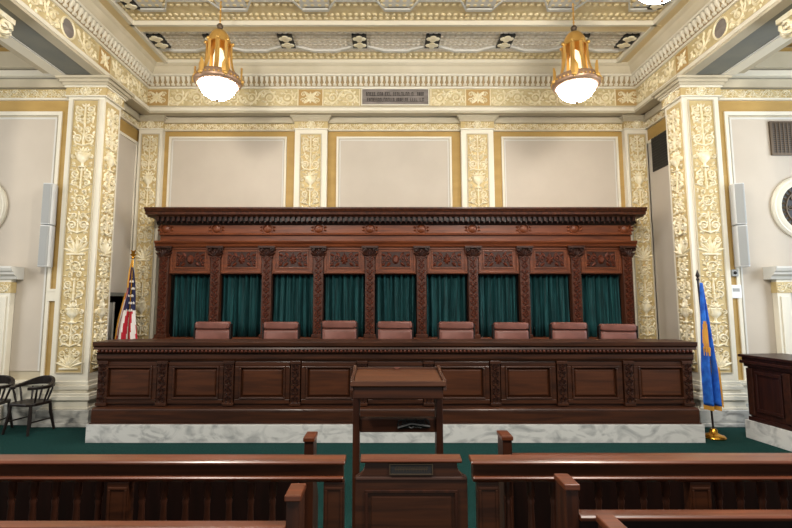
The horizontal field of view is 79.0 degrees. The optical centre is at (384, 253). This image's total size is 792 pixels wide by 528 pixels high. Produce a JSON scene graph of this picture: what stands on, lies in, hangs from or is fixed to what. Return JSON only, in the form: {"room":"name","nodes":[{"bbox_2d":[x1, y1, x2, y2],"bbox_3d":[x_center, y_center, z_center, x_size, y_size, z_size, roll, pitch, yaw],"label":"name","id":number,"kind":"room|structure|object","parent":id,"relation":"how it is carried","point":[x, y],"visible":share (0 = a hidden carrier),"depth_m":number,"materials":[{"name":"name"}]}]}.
{"room":"courtroom","nodes":[
{"label":"courtroom","id":0,"kind":"room"},
{"bbox_2d":[0,45,80,424],"bbox_3d":[-6.665,-0.807,7.360,3.610,6.600,0.420,0,-6,0],"label":"wall","id":1,"kind":"structure","parent":0,"point":[34,104],"depth_m":7.37,"materials":[{"name":"beige paint"}]},
{"bbox_2d":[0,185,7,225],"bbox_3d":[-6.270,-0.710,7.320,1.000,1.000,0.050,0,-6,0],"label":"medallion","id":2,"kind":"object","parent":1,"relation":"in","point":[3,198],"visible":1,"depth_m":7.31,"materials":[{"name":"beige paint"}]},
{"bbox_2d":[0,266,24,424],"bbox_3d":[-6.370,1.325,7.002,1.860,2.285,0.260,0,-6,0],"label":"door","id":3,"kind":"structure","parent":1,"relation":"in","point":[9,275],"depth_m":7.08,"materials":[{"name":"beige paint"}]},
{"bbox_2d":[37,183,57,266],"bbox_3d":[-5.040,-0.428,7.180,0.150,1.250,0.220,1,-6,-14],"label":"speaker","id":4,"kind":"object","parent":1,"relation":"attached to","point":[50,190],"visible":1,"depth_m":7.11},
{"bbox_2d":[37,226,49,265],"bbox_3d":[-5.017,-0.122,7.053,0.122,0.585,0.024,1,-6,-14],"label":"grille","id":5,"kind":"object","parent":4,"relation":"attached to","point":[44,239],"depth_m":7.05,"materials":[{"name":"grey metal"}]},
{"bbox_2d":[41,184,52,222],"bbox_3d":[-5.017,-0.751,7.117,0.122,0.590,0.024,1,-6,-14],"label":"grille","id":6,"kind":"object","parent":4,"relation":"attached to","point":[47,198],"depth_m":7.12,"materials":[{"name":"grey metal"}]},
{"bbox_2d":[47,289,55,300],"bbox_3d":[-4.965,0.613,7.189,0.170,0.180,0.048,0,-6,0],"label":"trim","id":7,"kind":"structure","parent":1,"relation":"attached to","point":[51,292],"depth_m":7.17,"materials":[{"name":"beige paint"}]},
{"bbox_2d":[110,102,140,338],"bbox_3d":[-4.700,-0.064,8.238,0.300,5.300,1.222,0,-6,0],"label":"wall","id":8,"kind":"structure","parent":0,"point":[129,119],"depth_m":8.54,"materials":[{"name":"beige paint"}]},
{"bbox_2d":[108,292,124,339],"bbox_3d":[-4.885,1.619,8.128,0.530,1.930,0.720,0,-6,0],"label":"door","id":9,"kind":"structure","parent":8,"relation":"in","point":[113,295],"depth_m":8.24,"materials":[{"name":"black paint"}]},
{"bbox_2d":[138,116,624,206],"bbox_3d":[0.130,-0.594,8.957,10.000,6.500,0.300,0,-6,0],"label":"wall","id":10,"kind":"structure","parent":0,"point":[210,161],"depth_m":9.00,"materials":[{"name":"beige paint"}]},
{"bbox_2d":[133,115,167,338],"bbox_3d":[-4.370,-0.214,8.752,0.600,4.704,0.230,0,-6,0],"label":"pilaster","id":11,"kind":"object","parent":10,"relation":"attached to","point":[151,144],"visible":0.88,"depth_m":8.78,"materials":[{"name":"beige paint"}]},
{"bbox_2d":[290,115,331,206],"bbox_3d":[-1.380,-0.214,8.752,0.760,4.704,0.230,0,-6,0],"label":"pilaster","id":12,"kind":"object","parent":10,"relation":"attached to","point":[311,131],"visible":0.49,"depth_m":8.89,"materials":[{"name":"beige paint"}]},
{"bbox_2d":[361,88,428,105],"bbox_3d":[0.190,-2.904,8.876,1.260,0.330,0.030,0,-6,0],"label":"tablet","id":13,"kind":"object","parent":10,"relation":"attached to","point":[369,96],"visible":1,"depth_m":8.87,"materials":[{"name":"stone"}]},
{"bbox_2d":[0,0,791,115],"bbox_3d":[0.130,-3.349,7.102,9.840,1.195,4.450,0,-6,0],"label":"crown molding","id":14,"kind":"structure","parent":10,"relation":"attached to","point":[702,31],"depth_m":8.75,"materials":[{"name":"beige paint"}]},
{"bbox_2d":[456,115,498,206],"bbox_3d":[1.720,-0.214,8.752,0.760,4.704,0.230,0,-6,0],"label":"pilaster","id":15,"kind":"object","parent":10,"relation":"attached to","point":[476,131],"visible":0.34,"depth_m":8.89,"materials":[{"name":"beige paint"}]},
{"bbox_2d":[619,115,658,338],"bbox_3d":[4.690,-0.214,8.752,0.600,4.704,0.230,0,-6,0],"label":"pilaster","id":16,"kind":"object","parent":10,"relation":"attached to","point":[634,136],"visible":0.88,"depth_m":8.77,"materials":[{"name":"beige paint"}]},
{"bbox_2d":[98,0,689,63],"bbox_3d":[0.130,-3.793,6.519,10.000,0.230,5.800,0,-6,0],"label":"ceiling","id":17,"kind":"structure","parent":0,"point":[170,31],"depth_m":7.60,"materials":[{"name":"beige paint"}]},
{"bbox_2d":[192,1,243,101],"bbox_3d":[-2.360,-2.886,6.828,0.714,1.515,0.685,0,-6,0],"label":"pendant lamp","id":18,"kind":"object","parent":17,"relation":"hanging from","point":[216,81],"visible":1,"depth_m":6.66,"materials":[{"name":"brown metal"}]},
{"bbox_2d":[550,3,602,103],"bbox_3d":[2.700,-2.856,6.825,0.714,1.515,0.685,0,-6,0],"label":"pendant lamp","id":19,"kind":"object","parent":17,"relation":"hanging from","point":[577,84],"visible":1,"depth_m":6.66,"materials":[{"name":"brown metal"}]},
{"bbox_2d":[640,0,668,3],"bbox_3d":[2.790,-3.273,4.908,0.714,1.515,0.685,0,-6,0],"label":"pendant lamp","id":20,"kind":"object","parent":17,"relation":"hanging from","point":[643,1],"visible":1,"depth_m":4.91,"materials":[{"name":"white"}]},
{"bbox_2d":[0,425,791,527],"bbox_3d":[0.130,2.288,4.591,17.200,0.120,8.800,0,-6,0],"label":"floor","id":21,"kind":"structure","parent":0,"point":[40,440],"depth_m":5.84,"materials":[{"name":"green carpet"}]},
{"bbox_2d":[0,375,14,427],"bbox_3d":[-5.452,2.073,6.622,0.547,0.728,0.462,1,-6,-6],"label":"armchair","id":22,"kind":"object","parent":21,"relation":"on","point":[4,379],"visible":0.9,"depth_m":6.76,"materials":[{"name":"black wood"}]},
{"bbox_2d":[0,9,15,38],"bbox_3d":[-4.900,-0.318,5.279,0.804,5.204,0.810,0,-6,0],"label":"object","id":23,"kind":"structure","parent":21,"relation":"on","point":[6,21],"depth_m":5.77,"materials":[{"name":"beige paint"}]},
{"bbox_2d":[0,4,89,74],"bbox_3d":[-4.840,-3.492,6.162,0.759,1.300,2.550,0,-6,0],"label":"beam","id":24,"kind":"structure","parent":23,"relation":"on","point":[25,42],"depth_m":6.64,"materials":[{"name":"beige paint"}]},
{"bbox_2d":[1,375,55,436],"bbox_3d":[-4.866,2.073,6.617,0.547,0.728,0.462,-1,-6,12],"label":"armchair","id":25,"kind":"object","parent":21,"relation":"on","point":[50,380],"visible":1,"depth_m":6.59,"materials":[{"name":"black wood"}]},
{"bbox_2d":[31,75,134,426],"bbox_3d":[-4.603,-0.101,7.404,0.835,5.204,0.730,0,-6,0],"label":"pier","id":26,"kind":"object","parent":21,"relation":"on","point":[96,102],"visible":0.94,"depth_m":7.22,"materials":[{"name":"beige paint"}]},
{"bbox_2d":[115,250,137,338],"bbox_3d":[-4.220,1.239,7.855,0.364,2.630,0.319,3,-6,-26],"label":"flag","id":27,"kind":"object","parent":21,"relation":"on","point":[126,323],"visible":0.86,"depth_m":7.89,"materials":[{"name":"multicoloured fabric"}]},
{"bbox_2d":[0,483,305,527],"bbox_3d":[-1.756,1.536,2.248,2.767,0.900,0.354,0,-6,0],"label":"pew","id":28,"kind":"object","parent":21,"relation":"on","point":[294,498],"visible":1,"depth_m":2.14,"materials":[{"name":"brown wood"}]},
{"bbox_2d":[0,432,317,527],"bbox_3d":[-1.793,1.626,3.124,2.694,0.900,0.274,0,-6,0],"label":"pew","id":29,"kind":"object","parent":21,"relation":"on","point":[261,506],"visible":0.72,"depth_m":3.03,"materials":[{"name":"brown wood"}]},
{"bbox_2d":[0,455,345,527],"bbox_3d":[-1.667,1.564,2.578,2.905,0.912,0.104,0,-6,0],"label":"rail","id":30,"kind":"object","parent":21,"relation":"on","point":[121,472],"visible":0.94,"depth_m":2.59,"materials":[{"name":"brown wood"}]},
{"bbox_2d":[85,339,705,442],"bbox_3d":[0.130,1.794,6.491,7.800,1.250,0.800,0,-6,0],"label":"bench","id":31,"kind":"object","parent":21,"relation":"on","point":[149,390],"visible":0.88,"depth_m":6.21,"materials":[{"name":"brown wood"}]},
{"bbox_2d":[144,207,646,338],"bbox_3d":[0.180,0.914,8.310,8.540,3.370,0.680,0,-6,0],"label":"wooden screen","id":32,"kind":"object","parent":21,"relation":"on","point":[216,242],"visible":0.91,"depth_m":8.30,"materials":[{"name":"red wood"}]},
{"bbox_2d":[172,275,209,336],"bbox_3d":[-3.375,0.905,8.423,0.712,1.080,0.118,0,-6,0],"label":"curtain","id":33,"kind":"object","parent":32,"relation":"hanging from","point":[191,292],"visible":0.8,"depth_m":8.42,"materials":[{"name":"green fabric"}]},
{"bbox_2d":[222,275,261,336],"bbox_3d":[-2.485,0.905,8.423,0.712,1.080,0.118,0,-6,0],"label":"curtain","id":34,"kind":"object","parent":32,"relation":"hanging from","point":[241,293],"visible":0.83,"depth_m":8.42,"materials":[{"name":"green fabric"}]},
{"bbox_2d":[273,275,313,336],"bbox_3d":[-1.595,0.905,8.422,0.712,1.080,0.118,0,-6,0],"label":"curtain","id":35,"kind":"object","parent":32,"relation":"hanging from","point":[293,298],"visible":0.77,"depth_m":8.42,"materials":[{"name":"green fabric"}]},
{"bbox_2d":[325,275,364,336],"bbox_3d":[-0.705,0.905,8.423,0.712,1.080,0.119,0,-6,0],"label":"curtain","id":36,"kind":"object","parent":32,"relation":"hanging from","point":[344,294],"visible":0.77,"depth_m":8.43,"materials":[{"name":"green fabric"}]},
{"bbox_2d":[375,275,415,336],"bbox_3d":[0.185,0.905,8.422,0.712,1.080,0.118,0,-6,0],"label":"curtain","id":37,"kind":"object","parent":32,"relation":"hanging from","point":[395,294],"visible":0.65,"depth_m":8.43,"materials":[{"name":"green fabric"}]},
{"bbox_2d":[426,275,466,336],"bbox_3d":[1.075,0.905,8.423,0.712,1.080,0.120,0,-6,0],"label":"curtain","id":38,"kind":"object","parent":32,"relation":"hanging from","point":[446,294],"visible":0.74,"depth_m":8.43,"materials":[{"name":"green fabric"}]},
{"bbox_2d":[478,275,517,336],"bbox_3d":[1.962,0.905,8.423,0.727,1.080,0.118,0,-6,0],"label":"curtain","id":39,"kind":"object","parent":32,"relation":"hanging from","point":[497,300],"visible":0.67,"depth_m":8.42,"materials":[{"name":"green fabric"}]},
{"bbox_2d":[530,275,569,336],"bbox_3d":[2.859,0.905,8.423,0.720,1.080,0.119,0,-6,0],"label":"curtain","id":40,"kind":"object","parent":32,"relation":"hanging from","point":[549,298],"visible":0.77,"depth_m":8.42,"materials":[{"name":"green fabric"}]},
{"bbox_2d":[581,275,620,336],"bbox_3d":[3.750,0.905,8.423,0.723,1.080,0.119,0,-6,0],"label":"curtain","id":41,"kind":"object","parent":32,"relation":"hanging from","point":[600,293],"visible":0.72,"depth_m":8.42,"materials":[{"name":"green fabric"}]},
{"bbox_2d":[350,365,446,527],"bbox_3d":[0.096,1.500,3.619,0.698,1.250,0.485,0,-6,0],"label":"lectern","id":42,"kind":"object","parent":21,"relation":"on","point":[365,382],"visible":0.95,"depth_m":3.58,"materials":[{"name":"brown wood"}]},
{"bbox_2d":[360,417,435,431],"bbox_3d":[0.096,1.291,3.638,0.576,0.100,0.070,0,-6,0],"label":"shelf","id":43,"kind":"object","parent":42,"relation":"attached to","point":[367,424],"depth_m":3.60,"materials":[{"name":"brown wood"}]},
{"bbox_2d":[596,515,626,527],"bbox_3d":[2.125,1.502,1.910,2.550,0.900,0.354,0,-6,0],"label":"pew","id":44,"kind":"object","parent":21,"relation":"on","point":[604,521],"visible":1,"depth_m":1.89,"materials":[{"name":"brown wood"}]},
{"bbox_2d":[469,455,791,527],"bbox_3d":[1.923,1.564,2.578,2.915,0.912,0.104,0,-6,0],"label":"rail","id":45,"kind":"object","parent":21,"relation":"on","point":[696,472],"visible":0.91,"depth_m":2.59,"materials":[{"name":"brown wood"}]},
{"bbox_2d":[355,454,467,527],"bbox_3d":[0.142,1.531,2.600,0.610,0.842,0.085,0,-6,0],"label":"wooden cabinet","id":46,"kind":"object","parent":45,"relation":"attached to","point":[439,499],"visible":1,"depth_m":2.59,"materials":[{"name":"brown wood"}]},
{"bbox_2d":[389,463,432,474],"bbox_3d":[0.142,1.168,2.605,0.236,0.058,0.008,0,-6,0],"label":"name plaque","id":47,"kind":"object","parent":46,"relation":"attached to","point":[396,468],"visible":1,"depth_m":2.60,"materials":[{"name":"black"}]},
{"bbox_2d":[497,430,791,527],"bbox_3d":[2.074,1.629,3.154,2.652,0.900,0.274,0,-6,0],"label":"pew","id":48,"kind":"object","parent":21,"relation":"on","point":[542,504],"visible":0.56,"depth_m":3.06,"materials":[{"name":"brown wood"}]},
{"bbox_2d":[554,474,791,527],"bbox_3d":[2.123,1.544,2.328,2.555,0.900,0.254,0,-6,0],"label":"pew","id":49,"kind":"object","parent":21,"relation":"on","point":[568,514],"visible":1,"depth_m":2.25,"materials":[{"name":"brown wood"}]},
{"bbox_2d":[651,75,750,426],"bbox_3d":[4.862,-0.101,7.404,0.835,5.204,0.730,0,-6,0],"label":"pier","id":50,"kind":"object","parent":21,"relation":"on","point":[689,102],"visible":0.94,"depth_m":7.25,"materials":[{"name":"beige paint"}]},
{"bbox_2d":[695,270,726,440],"bbox_3d":[4.290,1.304,6.370,0.280,2.200,0.280,0,-6,0],"label":"state flag","id":51,"kind":"object","parent":21,"relation":"on","point":[710,372],"visible":1,"depth_m":6.29,"materials":[{"name":"blue fabric"}]},
{"bbox_2d":[738,353,791,451],"bbox_3d":[5.098,1.821,5.897,0.660,1.075,1.020,1,-6,-7],"label":"desk","id":52,"kind":"object","parent":21,"relation":"on","point":[768,375],"visible":1,"depth_m":6.00,"materials":[{"name":"brown wood"}]},
{"bbox_2d":[775,9,791,38],"bbox_3d":[5.160,-0.318,5.279,0.804,5.204,0.810,0,-6,0],"label":"column","id":53,"kind":"structure","parent":21,"relation":"on","point":[784,22],"depth_m":5.78,"materials":[{"name":"beige paint"}]},
{"bbox_2d":[697,4,791,74],"bbox_3d":[5.101,-3.492,6.162,0.759,1.300,2.550,0,-6,0],"label":"beam","id":54,"kind":"structure","parent":53,"relation":"on","point":[765,41],"depth_m":6.62,"materials":[{"name":"beige paint"}]},
{"bbox_2d":[643,102,678,339],"bbox_3d":[4.960,-0.064,8.237,0.300,5.300,1.225,0,-6,0],"label":"wall","id":55,"kind":"structure","parent":0,"point":[654,119],"depth_m":8.43,"materials":[{"name":"beige paint"}]},
{"bbox_2d":[651,130,667,171],"bbox_3d":[4.877,-1.831,8.450,0.030,0.620,0.640,0,-6,0],"label":"air vent","id":56,"kind":"object","parent":55,"relation":"in","point":[659,142],"visible":0.59,"depth_m":8.50,"materials":[{"name":"black metal"}]},
{"bbox_2d":[705,43,791,407],"bbox_3d":[6.925,-0.807,7.360,3.610,6.600,0.420,0,-6,0],"label":"wall","id":57,"kind":"structure","parent":0,"point":[760,95],"depth_m":7.38,"materials":[{"name":"beige paint"}]},
{"bbox_2d":[730,270,738,275],"bbox_3d":[5.250,0.283,7.208,0.100,0.100,0.074,0,-6,0],"label":"security sensor","id":58,"kind":"object","parent":57,"relation":"attached to","point":[733,272],"visible":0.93,"depth_m":7.19,"materials":[{"name":"grey plastic"}]},
{"bbox_2d":[732,285,741,297],"bbox_3d":[5.260,0.564,7.199,0.170,0.200,0.033,0,-6,0],"label":"thermostat","id":59,"kind":"object","parent":57,"relation":"attached to","point":[736,289],"visible":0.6,"depth_m":7.18,"materials":[{"name":"white plastic"}]},
{"bbox_2d":[729,183,749,266],"bbox_3d":[5.300,-0.428,7.180,0.150,1.250,0.220,-1,-6,14],"label":"speaker","id":60,"kind":"object","parent":57,"relation":"attached to","point":[736,190],"visible":1,"depth_m":7.11},
{"bbox_2d":[734,184,746,222],"bbox_3d":[5.275,-0.751,7.118,0.122,0.590,0.024,-1,-6,14],"label":"grille","id":61,"kind":"object","parent":60,"relation":"attached to","point":[740,216],"depth_m":7.12,"materials":[{"name":"grey"}]},
{"bbox_2d":[737,226,749,265],"bbox_3d":[5.275,-0.122,7.053,0.122,0.585,0.024,-1,-6,14],"label":"grille","id":62,"kind":"object","parent":60,"relation":"attached to","point":[743,255],"depth_m":7.06,"materials":[{"name":"grey"}]},
{"bbox_2d":[763,266,791,353],"bbox_3d":[6.630,1.325,7.002,1.860,2.285,0.260,0,-6,0],"label":"door","id":63,"kind":"structure","parent":57,"relation":"in","point":[780,277],"depth_m":7.08,"materials":[{"name":"beige paint"}]},
{"bbox_2d":[768,121,791,155],"bbox_3d":[6.250,-1.794,7.441,0.560,0.540,0.030,0,-6,0],"label":"air vent","id":64,"kind":"object","parent":57,"relation":"in","point":[780,132],"visible":1,"depth_m":7.44,"materials":[{"name":"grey metal"}]},
{"bbox_2d":[771,177,791,236],"bbox_3d":[6.400,-0.710,7.320,1.000,1.000,0.050,0,-6,0],"label":"wall medallion","id":65,"kind":"object","parent":57,"relation":"in","point":[781,199],"visible":1,"depth_m":7.32,"materials":[{"name":"beige paint"}]},
{"bbox_3d":[0.130,2.325,7.317,7.440,0.360,1.530,0,-6,0],"label":"floor","id":66,"kind":"structure","parent":0,"visible":0},
{"bbox_2d":[193,322,232,338],"bbox_3d":[-2.677,1.579,7.202,0.630,1.100,0.610,0,-6,0],"label":"chair","id":67,"kind":"object","parent":66,"relation":"on","point":[202,330],"visible":0.2,"depth_m":7.41,"materials":[{"name":"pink leather"}]},
{"bbox_2d":[262,322,299,338],"bbox_3d":[-1.615,1.581,7.202,0.630,1.097,0.610,0,-6,0],"label":"chair","id":68,"kind":"object","parent":66,"relation":"on","point":[270,330],"visible":0.2,"depth_m":7.41,"materials":[{"name":"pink leather"}]},
{"bbox_2d":[321,321,357,338],"bbox_3d":[-0.701,1.572,7.203,0.630,1.115,0.610,0,-6,-2],"label":"chair","id":69,"kind":"object","parent":66,"relation":"on","point":[329,329],"visible":0.22,"depth_m":7.41,"materials":[{"name":"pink leather"}]},
{"bbox_2d":[376,321,413,338],"bbox_3d":[0.154,1.577,7.202,0.630,1.105,0.610,0,-6,0],"label":"chair","id":70,"kind":"object","parent":66,"relation":"on","point":[387,329],"visible":0.16,"depth_m":7.41,"materials":[{"name":"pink leather"}]},
{"bbox_2d":[437,322,474,338],"bbox_3d":[1.101,1.579,7.202,0.630,1.100,0.610,0,-6,2],"label":"chair","id":71,"kind":"object","parent":66,"relation":"on","point":[448,330],"visible":0.21,"depth_m":7.41,"materials":[{"name":"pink leather"}]},
{"bbox_2d":[492,322,529,338],"bbox_3d":[1.960,1.585,7.201,0.630,1.090,0.610,0,-6,0],"label":"chair","id":72,"kind":"object","parent":66,"relation":"on","point":[503,330],"visible":0.15,"depth_m":7.41,"materials":[{"name":"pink leather"}]},
{"bbox_2d":[549,322,588,338],"bbox_3d":[2.851,1.585,7.201,0.630,1.090,0.610,0,-6,2],"label":"chair","id":73,"kind":"object","parent":66,"relation":"on","point":[557,330],"visible":0.23,"depth_m":7.42,"materials":[{"name":"brown leather"}]},
{"bbox_2d":[597,324,637,338],"bbox_3d":[3.593,1.597,7.200,0.630,1.065,0.610,-1,-6,7],"label":"chair","id":74,"kind":"object","parent":66,"relation":"on","point":[608,331],"visible":0.24,"depth_m":7.41,"materials":[{"name":"brown leather"}]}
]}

